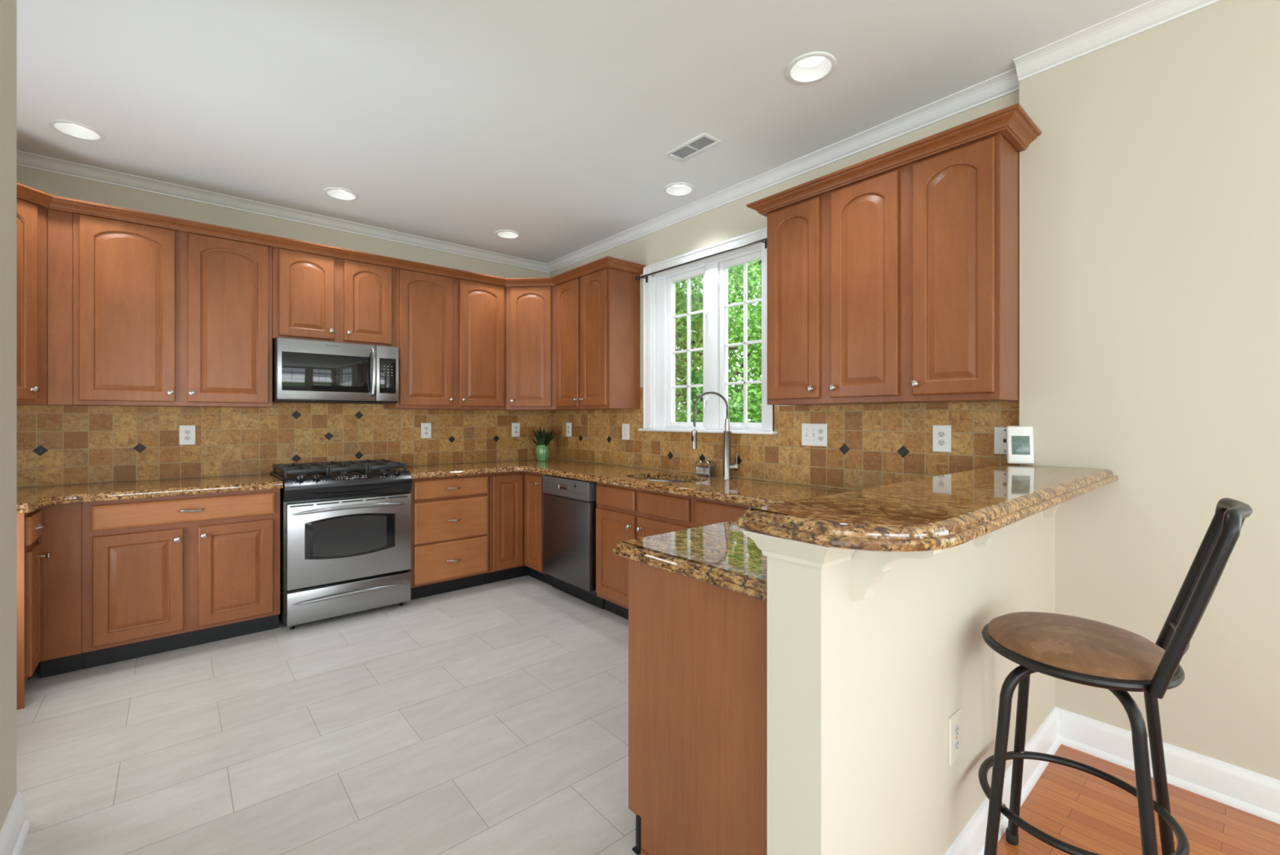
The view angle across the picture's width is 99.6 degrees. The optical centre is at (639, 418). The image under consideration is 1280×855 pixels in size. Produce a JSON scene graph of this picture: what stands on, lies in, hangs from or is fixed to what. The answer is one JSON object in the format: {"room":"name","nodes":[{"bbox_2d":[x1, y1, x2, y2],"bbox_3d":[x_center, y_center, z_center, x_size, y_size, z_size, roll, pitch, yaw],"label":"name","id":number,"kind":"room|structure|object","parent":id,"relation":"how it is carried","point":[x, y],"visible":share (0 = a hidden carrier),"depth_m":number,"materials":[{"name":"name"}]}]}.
{"room":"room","nodes":[
{"label":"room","id":0,"kind":"room"},
{"bbox_2d":[0,0,16,831],"bbox_3d":[-3.671,-0.031,-0.027,4.840,2.903,0.450,0,0,-41],"label":"wall","id":1,"kind":"structure","parent":0,"point":[7,7],"depth_m":1.63,"materials":[{"name":"beige paint"}]},
{"bbox_2d":[0,791,30,854],"bbox_3d":[-2.122,1.256,1.320,0.786,0.130,0.476,0,0,-41],"label":"baseboard","id":2,"kind":"structure","parent":1,"relation":"attached to","point":[14,831],"depth_m":1.64,"materials":[{"name":"white paint"}]},
{"bbox_2d":[16,67,1019,272],"bbox_3d":[-1.102,-1.452,2.538,3.920,0.061,3.905,0,0,-41],"label":"trim","id":3,"kind":"structure","parent":1,"relation":"attached to","point":[1006,83],"depth_m":3.38,"materials":[{"name":"white paint"}]},
{"bbox_2d":[16,165,549,487],"bbox_3d":[-2.409,-0.111,4.061,4.160,3.063,0.131,0,0,-41],"label":"wall","id":4,"kind":"structure","parent":0,"point":[56,445],"depth_m":3.71,"materials":[{"name":"tile"}]},
{"bbox_2d":[16,198,49,404],"bbox_3d":[-3.422,-0.608,2.709,0.614,1.067,0.614,0,0,-41],"label":"upper cabinet","id":5,"kind":"object","parent":4,"relation":"attached to","point":[31,218],"visible":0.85,"depth_m":2.83,"materials":[{"name":"brown wood"}]},
{"bbox_2d":[47,208,272,407],"bbox_3d":[-2.890,-0.608,3.337,1.009,1.067,0.354,0,0,-41],"label":"upper cabinet","id":6,"kind":"object","parent":4,"relation":"attached to","point":[162,317],"depth_m":3.18,"materials":[{"name":"brown wood"}]},
{"bbox_2d":[178,425,195,444],"bbox_3d":[-2.941,0.110,3.516,0.082,0.128,0.008,0,0,-41],"label":"wall outlet","id":7,"kind":"object","parent":4,"relation":"attached to","point":[187,433],"visible":1,"depth_m":3.51,"materials":[{"name":"white plastic"}]},
{"bbox_2d":[184,435,191,439],"bbox_3d":[-2.939,0.130,3.514,0.033,0.028,0.002,0,0,-41],"label":"receptacle","id":8,"kind":"object","parent":7,"relation":"attached to","point":[186,437],"depth_m":3.51,"materials":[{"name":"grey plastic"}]},
{"bbox_2d":[184,429,191,434],"bbox_3d":[-2.939,0.089,3.514,0.033,0.028,0.002,0,0,-41],"label":"receptacle","id":9,"kind":"object","parent":7,"relation":"attached to","point":[186,431],"depth_m":3.51,"materials":[{"name":"grey plastic"}]},
{"bbox_2d":[272,247,395,346],"bbox_3d":[-2.213,-0.836,3.919,0.771,0.612,0.354,0,0,-41],"label":"upper cabinet","id":10,"kind":"object","parent":4,"relation":"attached to","point":[316,297],"visible":0.97,"depth_m":3.78,"materials":[{"name":"brown wood"}]},
{"bbox_2d":[272,337,398,404],"bbox_3d":[-2.177,-0.319,3.877,0.757,0.414,0.454,0,0,-41],"label":"microwave","id":11,"kind":"object","parent":10,"relation":"attached to","point":[304,371],"visible":0.98,"depth_m":3.71,"materials":[{"name":"silver metal"}]},
{"bbox_2d":[421,422,431,438],"bbox_3d":[-1.782,0.103,4.511,0.082,0.128,0.008,0,0,-41],"label":"wall outlet","id":12,"kind":"object","parent":4,"relation":"attached to","point":[425,427],"visible":1,"depth_m":4.51,"materials":[{"name":"white plastic"}]},
{"bbox_2d":[384,268,505,409],"bbox_3d":[-1.581,-0.608,4.462,0.895,1.067,0.354,0,0,-41],"label":"upper cabinet","id":13,"kind":"object","parent":4,"relation":"attached to","point":[451,331],"visible":1,"depth_m":4.32,"materials":[{"name":"brown wood"}]},
{"bbox_2d":[511,422,519,436],"bbox_3d":[-1.157,0.107,5.048,0.082,0.128,0.008,0,0,-41],"label":"wall outlet","id":14,"kind":"object","parent":4,"relation":"attached to","point":[515,426],"visible":1,"depth_m":5.04,"materials":[{"name":"white plastic"}]},
{"bbox_2d":[505,285,562,410],"bbox_3d":[-0.920,-0.608,4.857,0.614,1.067,0.614,0,0,-41],"label":"upper cabinet","id":15,"kind":"object","parent":4,"relation":"attached to","point":[530,311],"visible":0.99,"depth_m":4.63,"materials":[{"name":"brown wood"}]},
{"bbox_2d":[16,0,1151,263],"bbox_3d":[-1.316,-1.613,-0.344,8.240,0.260,8.240,0,0,-41],"label":"ceiling","id":16,"kind":"structure","parent":0,"point":[553,123],"depth_m":2.43,"materials":[{"name":"white paint"}]},
{"bbox_2d":[48,119,105,141],"bbox_3d":[-2.896,-1.502,2.784,0.204,0.054,0.204,0,0,-41],"label":"recessed light","id":17,"kind":"object","parent":16,"relation":"in","point":[73,129],"visible":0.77,"depth_m":2.81,"materials":[{"name":"white paint"}]},
{"bbox_2d":[323,186,358,200],"bbox_3d":[-1.974,-1.502,3.576,0.204,0.054,0.204,0,0,-41],"label":"recessed light","id":18,"kind":"object","parent":16,"relation":"in","point":[340,193],"visible":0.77,"depth_m":3.62,"materials":[{"name":"white"}]},
{"bbox_2d":[494,229,520,239],"bbox_3d":[-1.063,-1.502,4.358,0.204,0.054,0.204,0,0,-41],"label":"recessed light","id":19,"kind":"object","parent":16,"relation":"in","point":[504,233],"visible":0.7,"depth_m":4.41,"materials":[{"name":"white"}]},
{"bbox_2d":[663,182,694,195],"bbox_3d":[0.253,-1.502,3.503,0.204,0.054,0.204,0,0,-41],"label":"recessed light","id":20,"kind":"object","parent":16,"relation":"in","point":[679,188],"visible":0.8,"depth_m":3.55,"materials":[{"name":"white"}]},
{"bbox_2d":[665,133,720,161],"bbox_3d":[0.288,-1.479,2.960,0.132,0.006,0.294,0,0,-41],"label":"ceiling vent","id":21,"kind":"object","parent":16,"relation":"in","point":[704,141],"visible":1,"depth_m":2.95,"materials":[{"name":"white metal"}]},
{"bbox_2d":[786,51,836,84],"bbox_3d":[0.723,-1.502,2.291,0.204,0.054,0.204,0,0,-41],"label":"recessed light","id":22,"kind":"object","parent":16,"relation":"in","point":[812,67],"visible":0.91,"depth_m":2.33,"materials":[{"name":"white"}]},
{"bbox_2d":[16,574,1279,854],"bbox_3d":[-1.316,1.359,-0.344,8.200,0.122,8.240,0,0,-41],"label":"floor","id":23,"kind":"structure","parent":0,"point":[490,718],"depth_m":2.14,"materials":[{"name":"tile"}]},
{"bbox_2d":[16,509,50,709],"bbox_3d":[-3.310,0.875,2.623,0.674,0.890,0.895,0,0,-41],"label":"base cabinet","id":24,"kind":"object","parent":23,"relation":"on","point":[29,526],"visible":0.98,"depth_m":2.50,"materials":[{"name":"brown wood"}]},
{"bbox_2d":[16,473,283,513],"bbox_3d":[-2.934,0.408,2.925,1.642,0.040,0.928,0,0,-41],"label":"countertop","id":25,"kind":"structure","parent":24,"relation":"on","point":[28,499],"depth_m":3.03,"materials":[{"name":"stone"}]},
{"bbox_2d":[37,502,83,677],"bbox_3d":[-2.973,0.875,2.780,0.152,0.890,0.080,0,0,-41],"label":"filler panel","id":26,"kind":"object","parent":23,"relation":"on","point":[62,653],"visible":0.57,"depth_m":2.76,"materials":[{"name":"brown wood"}]},
{"bbox_2d":[81,488,279,668],"bbox_3d":[-2.734,0.875,3.281,0.862,0.890,0.644,0,0,-41],"label":"base cabinet","id":27,"kind":"object","parent":23,"relation":"on","point":[160,574],"visible":0.98,"depth_m":3.03,"materials":[{"name":"brown wood"}]},
{"bbox_2d":[269,458,412,629],"bbox_3d":[-2.084,0.820,3.783,0.764,1.002,0.712,0,0,-41],"label":"gas range","id":28,"kind":"object","parent":23,"relation":"on","point":[345,526],"visible":0.99,"depth_m":3.53,"materials":[{"name":"silver metal"}]},
{"bbox_2d":[269,467,408,484],"bbox_3d":[-2.125,0.398,3.830,0.764,0.046,0.588,0,0,-41],"label":"cooktop","id":29,"kind":"object","parent":28,"relation":"in","point":[280,475],"depth_m":3.66,"materials":[{"name":"black metal"}]},
{"bbox_2d":[408,473,488,599],"bbox_3d":[-1.587,0.875,4.266,0.601,0.890,0.644,0,0,-41],"label":"base cabinet","id":30,"kind":"object","parent":23,"relation":"on","point":[450,514],"visible":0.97,"depth_m":4.04,"materials":[{"name":"brown wood"}]},
{"bbox_2d":[485,471,552,585],"bbox_3d":[-0.932,0.875,4.656,0.895,0.890,0.904,0,0,-41],"label":"base cabinet","id":31,"kind":"object","parent":23,"relation":"on","point":[515,498],"visible":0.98,"depth_m":4.34,"materials":[{"name":"brown wood"}]},
{"bbox_2d":[542,475,604,608],"bbox_3d":[-0.329,0.876,4.113,0.596,0.888,0.662,0,0,-41],"label":"dishwasher","id":32,"kind":"object","parent":23,"relation":"on","point":[569,504],"visible":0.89,"depth_m":3.87,"materials":[{"name":"silver metal"}]},
{"bbox_2d":[595,482,693,619],"bbox_3d":[0.204,0.875,3.529,0.639,0.890,0.912,0,0,-41],"label":"base cabinet","id":33,"kind":"object","parent":23,"relation":"on","point":[623,513],"visible":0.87,"depth_m":3.46,"materials":[{"name":"brown wood"}]},
{"bbox_2d":[628,558,767,854],"bbox_3d":[0.779,0.875,2.029,1.705,0.890,0.658,0,0,-41],"label":"base cabinet","id":34,"kind":"object","parent":23,"relation":"on","point":[698,649],"visible":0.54,"depth_m":1.47,"materials":[{"name":"brown wood"}]},
{"bbox_2d":[397,457,854,601],"bbox_3d":[-0.275,0.408,3.252,1.732,0.040,3.898,0,0,-41],"label":"countertop","id":35,"kind":"structure","parent":34,"relation":"on","point":[720,554],"depth_m":2.66,"materials":[{"name":"stone"}]},
{"bbox_2d":[535,444,549,460],"bbox_3d":[-0.897,0.316,4.978,0.122,0.146,0.122,0,0,-41],"label":"vase","id":36,"kind":"object","parent":35,"relation":"on","point":[542,451],"visible":0.87,"depth_m":4.93,"materials":[{"name":"green ceramic"}]},
{"bbox_2d":[526,424,559,445],"bbox_3d":[-0.877,0.208,4.985,0.372,0.301,0.341,0,0,29],"label":"artificial plant","id":37,"kind":"object","parent":36,"relation":"in","point":[542,437],"visible":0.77,"depth_m":4.94,"materials":[{"name":"green plant"}]},
{"bbox_2d":[644,479,689,482],"bbox_3d":[0.167,0.519,3.539,0.392,0.178,0.636,0,0,-41],"label":"sink","id":38,"kind":"object","parent":35,"relation":"in","point":[658,480],"visible":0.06,"depth_m":3.77,"materials":[{"name":"silver metal"}]},
{"bbox_2d":[695,460,715,476],"bbox_3d":[0.443,0.337,3.651,0.067,0.102,0.131,0,0,-41],"label":"sponge caddy","id":39,"kind":"object","parent":35,"relation":"on","point":[707,471],"visible":1,"depth_m":3.63,"materials":[{"name":"silver metal"}]},
{"bbox_2d":[698,466,712,475],"bbox_3d":[0.443,0.357,3.654,0.038,0.050,0.095,0,0,-41],"label":"sponge","id":40,"kind":"object","parent":39,"relation":"in","point":[711,468],"visible":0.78,"depth_m":3.63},
{"bbox_2d":[691,391,738,479],"bbox_3d":[0.483,0.107,3.488,0.300,0.563,0.068,0,0,7],"label":"faucet","id":41,"kind":"object","parent":35,"relation":"on","point":[728,466],"visible":1,"depth_m":3.47,"materials":[{"name":"silver metal"}]},
{"bbox_2d":[693,497,756,527],"bbox_3d":[0.753,0.875,2.890,0.639,0.890,0.770,0,0,-41],"label":"base cabinet","id":42,"kind":"object","parent":23,"relation":"on","point":[706,511],"visible":0.03,"depth_m":2.87,"materials":[{"name":"brown wood"}]},
{"bbox_2d":[977,497,1252,854],"bbox_3d":[1.174,0.745,1.387,0.521,1.110,0.427,0,0,38],"label":"bar stool","id":43,"kind":"object","parent":23,"relation":"on","point":[1071,648],"visible":1,"depth_m":1.34,"materials":[{"name":"black metal"}]},
{"bbox_2d":[987,611,1177,679],"bbox_3d":[1.135,0.581,1.415,0.382,0.060,0.382,0,0,-41],"label":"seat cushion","id":44,"kind":"object","parent":43,"relation":"on","point":[1060,646],"depth_m":1.34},
{"bbox_2d":[549,90,1019,489],"bbox_3d":[0.434,-0.111,3.857,0.151,3.063,3.905,0,0,-41],"label":"wall","id":45,"kind":"structure","parent":0,"point":[868,445],"depth_m":3.17,"materials":[{"name":"tile"}]},
{"bbox_2d":[16,182,646,287],"bbox_3d":[-1.689,-1.156,3.454,3.613,0.056,1.140,0,0,-41],"label":"crown molding","id":46,"kind":"structure","parent":45,"relation":"attached to","point":[24,193],"depth_m":3.59,"materials":[{"name":"brown wood"}]},
{"bbox_2d":[566,422,571,436],"bbox_3d":[-0.661,0.105,5.013,0.008,0.128,0.082,0,0,-41],"label":"wall outlet","id":47,"kind":"object","parent":45,"relation":"attached to","point":[568,424],"visible":1,"depth_m":5.00,"materials":[{"name":"white plastic"}]},
{"bbox_2d":[555,267,639,409],"bbox_3d":[-0.377,-0.608,4.424,0.354,1.067,0.747,0,0,-41],"label":"upper cabinet","id":48,"kind":"object","parent":45,"relation":"attached to","point":[597,313],"visible":1,"depth_m":4.20,"materials":[{"name":"brown wood"}]},
{"bbox_2d":[622,423,629,439],"bbox_3d":[-0.122,0.108,4.378,0.019,0.130,0.088,0,0,-41],"label":"light switch","id":49,"kind":"object","parent":45,"relation":"attached to","point":[625,427],"visible":1,"depth_m":4.38,"materials":[{"name":"white plastic"}]},
{"bbox_2d":[638,226,777,434],"bbox_3d":[0.461,-0.537,3.784,0.185,1.271,1.246,0,0,-41],"label":"window","id":50,"kind":"structure","parent":45,"relation":"in","point":[679,303],"depth_m":3.90,"materials":[{"name":"white paint"}]},
{"bbox_2d":[635,237,767,282],"bbox_3d":[0.393,-1.069,3.726,0.064,0.052,1.260,0,0,-41],"label":"curtain rod","id":51,"kind":"object","parent":50,"relation":"attached to","point":[637,277],"visible":0.89,"depth_m":3.64,"materials":[{"name":"grey metal"}]},
{"bbox_2d":[801,423,826,446],"bbox_3d":[0.989,0.095,3.084,0.019,0.128,0.160,0,0,-41],"label":"wall outlet","id":52,"kind":"object","parent":45,"relation":"attached to","point":[812,434],"visible":1,"depth_m":3.08,"materials":[{"name":"white plastic"}]},
{"bbox_2d":[817,435,823,440],"bbox_3d":[1.020,0.115,3.052,0.002,0.028,0.033,0,0,-41],"label":"receptacle","id":53,"kind":"object","parent":52,"relation":"attached to","point":[820,437],"depth_m":3.05,"materials":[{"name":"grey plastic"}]},
{"bbox_2d":[817,428,823,433],"bbox_3d":[1.020,0.074,3.052,0.002,0.028,0.033,0,0,-41],"label":"receptacle","id":54,"kind":"object","parent":52,"relation":"attached to","point":[820,430],"depth_m":3.05,"materials":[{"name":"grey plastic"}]},
{"bbox_2d":[746,102,1041,405],"bbox_3d":[1.147,-0.627,2.632,0.382,1.105,1.273,0,0,-41],"label":"upper cabinet","id":55,"kind":"object","parent":45,"relation":"attached to","point":[901,285],"depth_m":2.41,"materials":[{"name":"brown wood"}]},
{"bbox_2d":[932,424,951,452],"bbox_3d":[1.434,0.097,2.573,0.008,0.128,0.082,0,0,-41],"label":"wall outlet","id":56,"kind":"object","parent":45,"relation":"attached to","point":[941,434],"visible":1,"depth_m":2.57,"materials":[{"name":"white plastic"}]},
{"bbox_2d":[937,440,945,445],"bbox_3d":[1.433,0.117,2.572,0.002,0.028,0.033,0,0,-41],"label":"receptacle","id":57,"kind":"object","parent":56,"relation":"attached to","point":[940,442],"depth_m":2.57,"materials":[{"name":"grey plastic"}]},
{"bbox_2d":[937,431,945,436],"bbox_3d":[1.433,0.076,2.572,0.002,0.028,0.033,0,0,-41],"label":"receptacle","id":58,"kind":"object","parent":56,"relation":"attached to","point":[940,433],"depth_m":2.57,"materials":[{"name":"grey plastic"}]},
{"bbox_2d":[994,426,1006,453],"bbox_3d":[1.604,0.099,2.376,0.008,0.120,0.086,0,0,-41],"label":"phone jack","id":59,"kind":"object","parent":45,"relation":"attached to","point":[1000,438],"visible":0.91,"depth_m":2.39,"materials":[{"name":"white plastic"}]},
{"bbox_2d":[767,511,1054,854],"bbox_3d":[0.977,0.779,1.672,1.754,1.082,0.127,0,0,-41],"label":"wall","id":60,"kind":"structure","parent":0,"point":[863,694],"depth_m":1.24,"materials":[{"name":"beige paint"}]},
{"bbox_2d":[741,528,855,568],"bbox_3d":[0.336,0.265,1.122,0.140,0.052,0.203,0,0,-41],"label":"trim","id":61,"kind":"structure","parent":60,"relation":"attached to","point":[822,557],"depth_m":1.08,"materials":[{"name":"beige paint"}]},
{"bbox_2d":[850,549,942,600],"bbox_3d":[0.508,0.308,1.078,0.040,0.140,0.164,0,0,-41],"label":"corbel","id":62,"kind":"object","parent":60,"relation":"attached to","point":[868,568],"visible":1,"depth_m":1.10,"materials":[{"name":"beige paint"}]},
{"bbox_2d":[737,463,1118,551],"bbox_3d":[1.023,0.216,1.627,1.863,0.043,0.387,0,0,-41],"label":"countertop","id":63,"kind":"structure","parent":60,"relation":"on","point":[949,510],"depth_m":1.18,"materials":[{"name":"brown stone"}]},
{"bbox_2d":[1005,426,1034,464],"bbox_3d":[1.587,0.112,2.260,0.094,0.158,0.041,0,0,21],"label":"display","id":64,"kind":"object","parent":63,"relation":"on","point":[1020,439],"visible":1,"depth_m":2.25,"materials":[{"name":"white plastic"}]},
{"bbox_2d":[948,707,961,765],"bbox_3d":[0.869,0.877,1.490,0.080,0.128,0.008,0,0,-41],"label":"wall outlet","id":65,"kind":"object","parent":60,"relation":"attached to","point":[955,719],"visible":1,"depth_m":1.48,"materials":[{"name":"beige paint"}]},
{"bbox_2d":[954,738,959,750],"bbox_3d":[0.871,0.897,1.488,0.033,0.028,0.002,0,0,-41],"label":"receptacle","id":66,"kind":"object","parent":65,"relation":"attached to","point":[956,740],"depth_m":1.49,"materials":[{"name":"grey plastic"}]},
{"bbox_2d":[954,724,959,735],"bbox_3d":[0.871,0.858,1.488,0.033,0.028,0.002,0,0,-41],"label":"receptacle","id":67,"kind":"object","parent":65,"relation":"attached to","point":[956,726],"depth_m":1.49,"materials":[{"name":"grey plastic"}]},
{"bbox_2d":[944,706,1061,854],"bbox_3d":[1.026,1.234,1.614,1.754,0.130,0.026,0,0,-41],"label":"baseboard","id":68,"kind":"structure","parent":60,"relation":"attached to","point":[971,840],"depth_m":1.80,"materials":[{"name":"white paint"}]},
{"bbox_2d":[974,511,1039,546],"bbox_3d":[1.060,0.308,1.552,0.040,0.140,0.164,0,0,-41],"label":"corbel","id":69,"kind":"object","parent":60,"relation":"attached to","point":[985,539],"visible":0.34,"depth_m":1.59,"materials":[{"name":"beige paint"}]},
{"bbox_2d":[1043,489,1093,516],"bbox_3d":[1.621,0.308,2.034,0.040,0.140,0.164,0,0,-41],"label":"corbel","id":70,"kind":"object","parent":60,"relation":"attached to","point":[1051,511],"visible":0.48,"depth_m":2.07,"materials":[{"name":"beige paint"}]},
{"bbox_2d":[1019,0,1279,779],"bbox_3d":[3.056,-0.111,0.757,0.210,3.063,4.215,0,0,-41],"label":"wall","id":71,"kind":"structure","parent":0,"point":[1149,184],"depth_m":1.95,"materials":[{"name":"beige paint"}]},
{"bbox_2d":[1013,0,1223,81],"bbox_3d":[2.908,-1.452,0.709,0.078,0.061,4.095,0,0,-41],"label":"trim","id":72,"kind":"structure","parent":71,"relation":"attached to","point":[1153,14],"depth_m":2.04,"materials":[{"name":"white paint"}]},
{"bbox_2d":[1055,706,1279,823],"bbox_3d":[2.968,1.234,0.680,0.026,0.130,3.973,0,0,-41],"label":"baseboard","id":73,"kind":"structure","parent":71,"relation":"attached to","point":[1256,793],"depth_m":1.89,"materials":[{"name":"white paint"}]},
{"label":"outside","id":74,"kind":"structure","parent":0,"visible":0},
{"bbox_3d":[9.735,2.071,14.416,52.000,0.300,60.000,0,0,-41],"label":"ground","id":75,"kind":"structure","parent":74,"visible":0},
{"bbox_2d":[694,259,761,422],"bbox_3d":[1.196,-0.643,9.105,3.761,5.515,5.594,0,0,-41],"label":"leafy tree","id":76,"kind":"object","parent":75,"relation":"on","point":[735,414],"visible":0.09,"depth_m":7.92,"materials":[{"name":"green plant"}]},
{"bbox_2d":[695,262,761,422],"bbox_3d":[2.905,-0.990,13.369,8.019,7.188,4.272,0,0,40],"label":"leafy tree","id":77,"kind":"object","parent":75,"relation":"on","point":[758,280],"visible":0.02,"depth_m":13.52,"materials":[{"name":"green plant"}]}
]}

